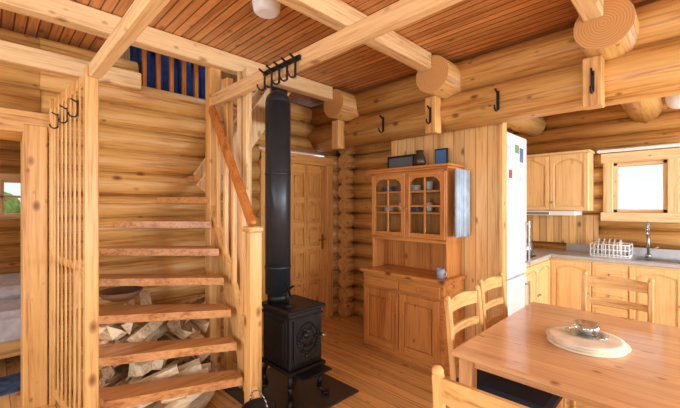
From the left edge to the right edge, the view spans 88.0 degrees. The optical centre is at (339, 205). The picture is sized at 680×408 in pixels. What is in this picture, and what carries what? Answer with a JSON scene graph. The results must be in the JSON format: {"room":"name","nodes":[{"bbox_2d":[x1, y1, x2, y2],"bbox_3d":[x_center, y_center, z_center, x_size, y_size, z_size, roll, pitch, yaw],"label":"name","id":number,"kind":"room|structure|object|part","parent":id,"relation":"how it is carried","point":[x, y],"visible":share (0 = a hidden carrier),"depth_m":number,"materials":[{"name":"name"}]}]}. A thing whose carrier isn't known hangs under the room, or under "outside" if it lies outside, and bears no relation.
{"room":"traditional dwelling","nodes":[
{"label":"traditional dwelling","id":0,"kind":"room"},
{"bbox_2d":[0,140,20,273],"bbox_3d":[-3.889,0.302,3.124,2.520,2.419,4.120,0,0,45],"label":"wall","id":1,"kind":"structure","parent":0,"point":[10,151],"depth_m":4.39,"materials":[{"name":"brown wood"}]},
{"bbox_2d":[0,173,20,218],"bbox_3d":[-4.243,-0.120,4.271,0.160,0.560,0.760,0,0,45],"label":"bedroom window","id":2,"kind":"structure","parent":1,"relation":"in","point":[3,176],"depth_m":4.32,"materials":[{"name":"brown wood"}]},
{"bbox_2d":[0,0,332,100],"bbox_3d":[-2.010,-1.273,2.120,0.110,0.145,5.355,0,0,45],"label":"ceiling beam","id":3,"kind":"structure","parent":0,"point":[66,13],"depth_m":2.67,"materials":[{"name":"beige wood"}]},
{"bbox_2d":[0,28,340,396],"bbox_3d":[-2.138,0.080,2.953,0.239,2.860,6.354,0,0,45],"label":"wall","id":4,"kind":"structure","parent":0,"point":[151,140],"depth_m":3.15,"materials":[{"name":"brown wood"}]},
{"bbox_2d":[0,107,48,407],"bbox_3d":[-2.800,0.400,2.263,0.280,2.200,1.440,0,0,45],"label":"trim","id":5,"kind":"structure","parent":4,"relation":"attached to","point":[33,126],"depth_m":2.60,"materials":[{"name":"brown wood"}]},
{"bbox_2d":[0,40,140,90],"bbox_3d":[-3.023,-1.090,1.856,0.100,0.140,3.550,0,0,45],"label":"ceiling beam","id":6,"kind":"structure","parent":4,"relation":"attached to","point":[14,54],"depth_m":2.67,"materials":[{"name":"brown wood"}]},
{"bbox_2d":[142,49,197,97],"bbox_3d":[-1.552,-1.380,3.497,0.060,0.760,0.850,0,0,45],"label":"loft railing","id":7,"kind":"object","parent":4,"relation":"on","point":[144,52],"visible":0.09,"depth_m":3.40,"materials":[{"name":"brown wood"}]},
{"bbox_2d":[257,149,332,336],"bbox_3d":[-0.559,0.425,4.476,0.200,2.150,1.140,0,0,45],"label":"door","id":8,"kind":"structure","parent":4,"relation":"in","point":[311,176],"depth_m":4.60,"materials":[{"name":"brown wood"}]},
{"bbox_2d":[120,48,269,92],"bbox_3d":[-2.581,-2.040,5.268,0.100,2.120,4.600,0,0,45],"label":"wall","id":9,"kind":"structure","parent":0,"point":[126,55],"depth_m":5.83,"materials":[{"name":"brown wood"}]},
{"bbox_2d":[259,147,313,155],"bbox_3d":[-2.970,-0.950,4.101,2.600,0.060,6.800,0,0,45],"label":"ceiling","id":10,"kind":"structure","parent":0,"point":[259,147],"depth_m":6.17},
{"bbox_2d":[129,45,204,98],"bbox_3d":[-1.714,-1.298,3.659,0.135,0.615,0.850,0,0,45],"label":"blanket","id":11,"kind":"object","parent":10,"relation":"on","point":[135,52],"visible":0.2,"depth_m":3.56,"materials":[{"name":"fabric"}]},
{"bbox_2d":[0,312,592,407],"bbox_3d":[-0.081,1.540,2.323,9.200,0.080,8.370,0,0,45],"label":"floor","id":12,"kind":"structure","parent":0,"point":[382,380],"depth_m":3.13,"materials":[{"name":"brown wood"}]},
{"bbox_2d":[0,272,20,358],"bbox_3d":[-3.932,1.160,3.295,1.680,0.680,1.900,0,0,45],"label":"bed","id":13,"kind":"object","parent":12,"relation":"on","point":[10,284],"visible":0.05,"depth_m":3.18,"materials":[{"name":"grey fabric"}]},
{"bbox_2d":[0,372,20,395],"bbox_3d":[-3.041,1.494,2.687,0.400,0.012,2.500,0,0,45],"label":"rug","id":14,"kind":"object","parent":12,"relation":"on","point":[9,384],"visible":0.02,"depth_m":2.93,"materials":[{"name":"blue fabric"}]},
{"bbox_2d":[49,65,98,407],"bbox_3d":[-1.810,0.350,2.330,1.007,2.300,0.110,0,0,40],"label":"partition","id":15,"kind":"structure","parent":12,"relation":"on","point":[89,85],"depth_m":2.23,"materials":[{"name":"brown wood"}]},
{"bbox_2d":[81,290,217,407],"bbox_3d":[-1.368,1.125,2.700,0.994,0.808,0.994,0,0,-36],"label":"firewood pile","id":16,"kind":"object","parent":12,"relation":"on","point":[138,372],"visible":0.44,"depth_m":2.62,"materials":[{"name":"brown wood"}]},
{"bbox_2d":[99,286,142,301],"bbox_3d":[-1.641,0.665,2.630,0.300,0.070,0.300,0,0,45],"label":"wicker bowl","id":17,"kind":"object","parent":16,"relation":"on","point":[122,293],"visible":0.92,"depth_m":2.64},
{"bbox_2d":[76,67,291,407],"bbox_3d":[-0.958,0.049,2.950,1.452,2.902,1.917,0,0,45],"label":"staircase","id":18,"kind":"structure","parent":12,"relation":"on","point":[241,311],"depth_m":2.64,"materials":[{"name":"brown wood"}]},
{"bbox_2d":[223,386,243,404],"bbox_3d":[-0.796,1.494,2.786,0.312,0.012,0.120,0,0,45],"label":"plate","id":19,"kind":"object","parent":12,"relation":"on","point":[237,393],"depth_m":2.79,"materials":[{"name":"metal"}]},
{"bbox_2d":[230,68,251,390],"bbox_3d":[-0.831,0.194,2.917,0.300,2.588,0.050,0,0,45],"label":"screen","id":20,"kind":"object","parent":19,"relation":"on","point":[244,103],"visible":0.44,"depth_m":2.83,"materials":[{"name":"brown wood"}]},
{"bbox_2d":[242,389,275,407],"bbox_3d":[-0.516,1.337,2.241,0.220,0.325,0.220,0,0,45],"label":"bucket","id":21,"kind":"object","parent":12,"relation":"on","point":[263,402],"visible":1,"depth_m":2.32,"materials":[{"name":"black metal"}]},
{"bbox_2d":[262,367,287,407],"bbox_3d":[-0.536,1.494,2.907,0.623,0.012,0.341,0,0,45],"label":"plate","id":22,"kind":"object","parent":12,"relation":"on","point":[276,390],"depth_m":2.87,"materials":[{"name":"metal"}]},
{"bbox_2d":[262,294,331,407],"bbox_3d":[-0.350,1.130,2.783,0.550,0.716,0.415,0,0,45],"label":"wood stove","id":23,"kind":"object","parent":22,"relation":"on","point":[292,335],"visible":0.95,"depth_m":2.67,"materials":[{"name":"black metal"}]},
{"bbox_2d":[265,86,290,303],"bbox_3d":[-0.576,-0.314,3.259,0.211,2.172,1.042,0,0,-10],"label":"flue pipe","id":24,"kind":"object","parent":23,"relation":"attached to","point":[277,103],"visible":0.98,"depth_m":2.76,"materials":[{"name":"black metal"}]},
{"bbox_2d":[281,283,294,307],"bbox_3d":[-0.410,0.678,2.701,0.080,0.188,0.111,0,0,45],"label":"fan","id":25,"kind":"object","parent":23,"relation":"on","point":[287,304],"visible":1,"depth_m":2.70,"materials":[{"name":"black metal"}]},
{"bbox_2d":[293,373,358,407],"bbox_3d":[-0.216,1.494,2.839,0.544,0.012,0.519,0,0,45],"label":"plate","id":26,"kind":"object","parent":12,"relation":"on","point":[308,394],"depth_m":2.79,"materials":[{"name":"metal"}]},
{"bbox_2d":[360,163,465,374],"bbox_3d":[0.696,0.557,3.528,0.985,1.885,0.437,0,0,45],"label":"tall cabinet","id":27,"kind":"object","parent":12,"relation":"on","point":[404,309],"visible":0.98,"depth_m":3.44,"materials":[{"name":"brown wood"}]},
{"bbox_2d":[388,154,415,167],"bbox_3d":[0.655,-0.463,3.766,0.360,0.154,0.028,0,0,45],"label":"picture frame","id":28,"kind":"object","parent":27,"relation":"on","point":[403,160],"visible":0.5,"depth_m":3.75,"materials":[{"name":"black metal"}]},
{"bbox_2d":[383,181,439,234],"bbox_3d":[0.771,0.041,3.599,0.790,0.570,0.128,0,0,45],"label":"dishes","id":29,"kind":"object","parent":27,"relation":"in","point":[429,184],"visible":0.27,"depth_m":3.55,"materials":[{"name":"white ceramic"}]},
{"bbox_2d":[413,150,425,165],"bbox_3d":[0.799,-0.471,3.529,0.130,0.170,0.130,0,0,45],"label":"ceramic jug","id":30,"kind":"object","parent":27,"relation":"on","point":[419,159],"visible":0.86,"depth_m":3.49,"materials":[{"name":"brown ceramic"}]},
{"bbox_2d":[435,148,447,163],"bbox_3d":[0.987,-0.473,3.434,0.140,0.174,0.028,0,0,45],"label":"photo frame","id":31,"kind":"object","parent":27,"relation":"on","point":[441,155],"visible":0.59,"depth_m":3.42,"materials":[{"name":"black metal"}]},
{"bbox_2d":[436,268,446,278],"bbox_3d":[0.906,0.609,3.162,0.076,0.090,0.088,0,0,-9],"label":"coffee mug","id":32,"kind":"object","parent":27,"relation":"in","point":[440,272],"visible":1,"depth_m":3.14,"materials":[{"name":"white ceramic"}]},
{"bbox_2d":[391,122,506,340],"bbox_3d":[1.108,0.075,3.640,1.220,2.850,0.285,0,0,45],"label":"wall partition","id":33,"kind":"structure","parent":12,"relation":"on","point":[482,150],"depth_m":3.25,"materials":[{"name":"brown wood"}]},
{"bbox_2d":[455,169,469,237],"bbox_3d":[1.113,-0.025,3.207,0.046,0.610,0.246,0,0,45],"label":"hanging towel","id":34,"kind":"object","parent":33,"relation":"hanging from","point":[462,177],"visible":1,"depth_m":3.18,"materials":[{"name":"grey fabric"}]},
{"bbox_2d":[307,0,679,152],"bbox_3d":[1.927,-1.004,2.422,6.500,0.668,0.430,0,0,45],"label":"log beam","id":35,"kind":"object","parent":33,"relation":"attached to","point":[540,76],"depth_m":2.78,"materials":[{"name":"brown wood"}]},
{"bbox_3d":[-0.021,-0.835,4.144,0.110,0.330,0.110,0,0,45],"label":"beam bracket","id":36,"kind":"part","parent":35,"relation":"part of","materials":[{"name":"brown wood"}]},
{"bbox_2d":[378,115,383,132],"bbox_3d":[0.428,-0.855,3.680,0.024,0.186,0.085,0,0,45],"label":"coat hook","id":37,"kind":"object","parent":35,"relation":"attached to","point":[380,116],"visible":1,"depth_m":3.70,"materials":[{"name":"black metal"}]},
{"bbox_2d":[426,105,430,123],"bbox_3d":[0.800,-0.826,3.190,0.022,0.169,0.077,0,0,45],"label":"coat hook","id":38,"kind":"object","parent":35,"relation":"attached to","point":[428,107],"visible":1,"depth_m":3.21,"materials":[{"name":"black metal"}]},
{"bbox_3d":[0.863,-0.835,3.260,0.110,0.330,0.110,0,0,45],"label":"beam bracket","id":39,"kind":"part","parent":35,"relation":"part of","materials":[{"name":"brown wood"}]},
{"bbox_2d":[493,88,498,111],"bbox_3d":[1.262,-0.855,2.846,0.024,0.186,0.085,0,0,45],"label":"coat hook","id":40,"kind":"object","parent":35,"relation":"attached to","point":[496,108],"visible":1,"depth_m":2.86,"materials":[{"name":"black metal"}]},
{"bbox_2d":[589,68,593,93],"bbox_3d":[1.663,-0.826,2.327,0.022,0.169,0.077,0,0,45],"label":"coat hook","id":41,"kind":"object","parent":35,"relation":"attached to","point":[591,87],"visible":1,"depth_m":2.34,"materials":[{"name":"black metal"}]},
{"bbox_3d":[1.725,-0.835,2.397,0.110,0.330,0.110,0,0,45],"label":"beam bracket","id":42,"kind":"part","parent":35,"relation":"part of","materials":[{"name":"brown wood"}]},
{"bbox_2d":[431,365,528,407],"bbox_3d":[0.620,1.012,1.185,0.450,0.975,0.508,0,0,43],"label":"dining chair","id":43,"kind":"object","parent":12,"relation":"on","point":[445,391],"visible":1,"depth_m":1.09,"materials":[{"name":"brown wood"}]},
{"bbox_2d":[444,285,562,407],"bbox_3d":[0.945,1.012,2.025,0.450,0.975,0.558,0,0,-45],"label":"dining chair","id":44,"kind":"object","parent":12,"relation":"on","point":[519,393],"visible":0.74,"depth_m":2.01,"materials":[{"name":"brown wood"}]},
{"bbox_2d":[507,132,529,315],"bbox_3d":[1.490,0.400,3.636,0.725,2.200,0.590,0,0,45],"label":"refrigerator","id":45,"kind":"object","parent":12,"relation":"on","point":[516,191],"visible":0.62,"depth_m":3.40,"materials":[{"name":"white metal"}]},
{"bbox_2d":[507,143,522,182],"bbox_3d":[1.688,-0.410,3.382,0.004,0.360,0.430,0,0,45],"label":"fridge magnets","id":46,"kind":"object","parent":45,"relation":"attached to","point":[509,146],"visible":1,"depth_m":3.37,"materials":[{"name":"paper"}]},
{"bbox_2d":[477,272,565,407],"bbox_3d":[1.305,1.012,2.513,0.450,0.975,0.508,0,0,-45],"label":"dining chair","id":47,"kind":"object","parent":12,"relation":"on","point":[488,283],"visible":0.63,"depth_m":2.71,"materials":[{"name":"brown wood"}]},
{"bbox_2d":[451,302,679,407],"bbox_3d":[1.612,1.125,1.732,1.610,0.750,1.330,0,0,45],"label":"dining table","id":48,"kind":"object","parent":12,"relation":"on","point":[517,348],"visible":0.89,"depth_m":1.73,"materials":[{"name":"brown wood"}]},
{"bbox_2d":[546,325,630,357],"bbox_3d":[1.336,0.728,1.914,0.383,0.044,0.380,0,0,45],"label":"placemats","id":49,"kind":"object","parent":48,"relation":"on","point":[602,344],"visible":0.98,"depth_m":1.84,"materials":[{"name":"wood"}]},
{"bbox_2d":[581,326,591,334],"bbox_3d":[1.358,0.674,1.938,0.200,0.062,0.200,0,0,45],"label":"candle","id":50,"kind":"object","parent":49,"relation":"on","point":[587,330],"visible":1,"depth_m":1.92,"materials":[{"name":"white wax"}]},
{"bbox_2d":[522,257,679,326],"bbox_3d":[3.461,1.070,3.235,4.080,0.860,1.590,0,0,45],"label":"base cabinets","id":51,"kind":"object","parent":12,"relation":"on","point":[553,281],"visible":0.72,"depth_m":3.96,"materials":[{"name":"brown wood"}]},
{"bbox_2d":[526,236,532,253],"bbox_3d":[2.360,0.494,4.489,0.189,0.210,0.170,0,0,-6],"label":"kettle","id":52,"kind":"object","parent":51,"relation":"on","point":[531,245],"visible":0.32,"depth_m":4.42,"materials":[{"name":"metal"}]},
{"bbox_2d":[526,243,679,268],"bbox_3d":[3.458,0.570,3.231,4.080,0.139,1.600,0,0,45],"label":"countertop","id":53,"kind":"structure","parent":51,"relation":"on","point":[573,251],"depth_m":4.16,"materials":[{"name":"grey stone"}]},
{"bbox_2d":[645,221,658,257],"bbox_3d":[3.548,0.387,4.013,0.119,0.424,0.223,0,0,45],"label":"kitchen faucet","id":54,"kind":"object","parent":53,"relation":"on","point":[647,226],"depth_m":4.07,"materials":[{"name":"silver metal"}]},
{"bbox_2d":[631,256,679,263],"bbox_3d":[3.539,0.596,3.843,0.530,0.008,0.320,0,0,45],"label":"sink","id":55,"kind":"object","parent":53,"relation":"in","point":[634,258],"depth_m":3.85,"materials":[{"name":"silver metal"}]},
{"bbox_2d":[590,238,632,258],"bbox_3d":[3.245,0.489,4.194,0.389,0.220,0.330,0,0,45],"label":"dish rack","id":56,"kind":"object","parent":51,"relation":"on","point":[601,249],"visible":1,"depth_m":4.14,"materials":[{"name":"white plastic"}]},
{"bbox_2d":[569,271,654,407],"bbox_3d":[1.955,1.012,2.534,0.450,0.975,0.508,0,0,45],"label":"dining chair","id":57,"kind":"object","parent":12,"relation":"on","point":[620,283],"visible":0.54,"depth_m":2.68,"materials":[{"name":"brown wood"}]},
{"bbox_2d":[0,0,658,106],"bbox_3d":[0.820,-1.380,1.421,8.370,0.060,6.650,0,0,-45],"label":"ceiling","id":58,"kind":"structure","parent":0,"point":[465,29],"depth_m":2.71,"materials":[{"name":"brown wood"}]},
{"bbox_2d":[252,0,280,18],"bbox_3d":[-0.488,-1.312,2.341,0.190,0.075,0.190,0,0,45],"label":"ceiling lamp","id":59,"kind":"object","parent":58,"relation":"attached to","point":[266,9],"visible":0.97,"depth_m":2.30,"materials":[{"name":"white glass"}]},
{"bbox_2d":[665,95,679,108],"bbox_3d":[2.878,-1.088,2.991,0.167,0.524,0.170,0,0,45],"label":"globe lamp","id":60,"kind":"object","parent":58,"relation":"hanging from","point":[673,102],"visible":0.44,"depth_m":2.97,"materials":[{"name":"white glass"}]},
{"bbox_2d":[324,89,358,120],"bbox_3d":[0.916,-1.160,4.974,0.320,0.320,2.810,0,0,45],"label":"joist","id":61,"kind":"object","parent":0,"point":[343,106],"depth_m":3.97,"materials":[{"name":"brown wood"}]},
{"bbox_2d":[338,141,390,316],"bbox_3d":[0.491,0.101,4.557,1.452,2.809,0.338,0,0,45],"label":"wall","id":62,"kind":"structure","parent":0,"point":[355,188],"depth_m":4.73,"materials":[{"name":"brown wood"}]},
{"bbox_2d":[416,55,545,136],"bbox_3d":[1.800,-1.160,4.091,0.320,0.320,2.810,0,0,45],"label":"joist","id":63,"kind":"object","parent":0,"point":[442,81],"depth_m":3.13,"materials":[{"name":"brown wood"}]},
{"bbox_2d":[276,0,430,71],"bbox_3d":[-1.126,-1.273,1.236,0.110,0.145,5.355,0,0,45],"label":"ceiling beam","id":64,"kind":"structure","parent":63,"relation":"on","point":[336,14],"depth_m":2.40,"materials":[{"name":"beige wood"}]},
{"bbox_2d":[513,97,679,249],"bbox_3d":[4.327,0.079,3.691,4.901,2.857,0.233,0,0,45],"label":"wall","id":65,"kind":"structure","parent":0,"point":[608,127],"depth_m":4.47,"materials":[{"name":"brown wood"}]},
{"bbox_2d":[526,149,594,210],"bbox_3d":[2.814,-0.320,4.772,1.010,0.760,0.332,0,0,45],"label":"upper cabinet","id":66,"kind":"object","parent":65,"relation":"attached to","point":[555,181],"visible":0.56,"depth_m":4.55,"materials":[{"name":"brown wood"}]},
{"bbox_2d":[526,210,581,215],"bbox_3d":[2.786,0.091,4.745,0.730,0.058,0.410,0,0,45],"label":"hood","id":67,"kind":"object","parent":66,"relation":"attached to","point":[528,212],"visible":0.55,"depth_m":4.53,"materials":[{"name":"white metal"}]},
{"bbox_2d":[526,215,598,244],"bbox_3d":[2.954,0.310,4.884,1.030,0.380,0.019,0,0,45],"label":"backsplash","id":68,"kind":"structure","parent":65,"relation":"attached to","point":[579,229],"depth_m":4.78,"materials":[{"name":"brown wood"}]},
{"bbox_2d":[597,143,679,222],"bbox_3d":[3.627,-0.260,4.250,0.840,0.900,0.180,0,0,45],"label":"window","id":69,"kind":"structure","parent":65,"relation":"in","point":[670,157],"depth_m":4.19,"materials":[{"name":"brown wood"}]},
{"bbox_3d":[3.582,-0.690,4.204,0.840,0.040,0.050,0,0,45],"label":"roller blind rail","id":70,"kind":"part","parent":69,"relation":"part of","materials":[{"name":"white metal"}]},
{"bbox_2d":[573,0,662,122],"bbox_3d":[2.662,-1.160,3.228,0.320,0.320,2.810,0,0,45],"label":"joist","id":71,"kind":"object","parent":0,"point":[613,34],"depth_m":2.26,"materials":[{"name":"brown wood"}]},
{"bbox_2d":[571,0,602,21],"bbox_3d":[-0.263,-1.273,0.373,0.110,0.145,5.355,0,0,45],"label":"ceiling beam","id":72,"kind":"structure","parent":71,"relation":"on","point":[588,10],"depth_m":2.15,"materials":[{"name":"beige wood"}]},
{"bbox_3d":[3.207,0.075,-0.965,0.100,2.850,8.370,0,0,45],"label":"wall","id":73,"kind":"structure","parent":0,"visible":0},
{"bbox_2d":[89,0,169,78],"bbox_3d":[0.477,-0.772,0.138,5.320,0.075,0.060,0,0,45],"label":"tie beam","id":74,"kind":"structure","parent":73,"relation":"attached to","point":[141,13],"depth_m":1.53,"materials":[{"name":"brown wood"}]},
{"bbox_2d":[211,0,462,106],"bbox_3d":[0.971,-0.920,1.006,5.850,0.100,0.065,0,0,45],"label":"tie beam","id":75,"kind":"structure","parent":73,"relation":"attached to","point":[401,13],"depth_m":1.90,"materials":[{"name":"brown wood"}]},
{"bbox_2d":[257,53,300,90],"bbox_3d":[-0.411,-0.856,2.276,0.400,0.152,0.086,0,0,45],"label":"hook rack","id":76,"kind":"object","parent":75,"relation":"attached to","point":[294,59],"visible":1,"depth_m":2.26,"materials":[{"name":"black metal"}]},
{"label":"outside","id":77,"kind":"structure","parent":0,"visible":0},
{"bbox_2d":[4,192,20,212],"bbox_3d":[-5.841,0.558,6.168,1.478,1.860,4.188,0,0,45],"label":"hedge","id":78,"kind":"object","parent":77,"point":[11,205],"visible":0.02,"depth_m":6.10,"materials":[{"name":"green plant"}]}
]}

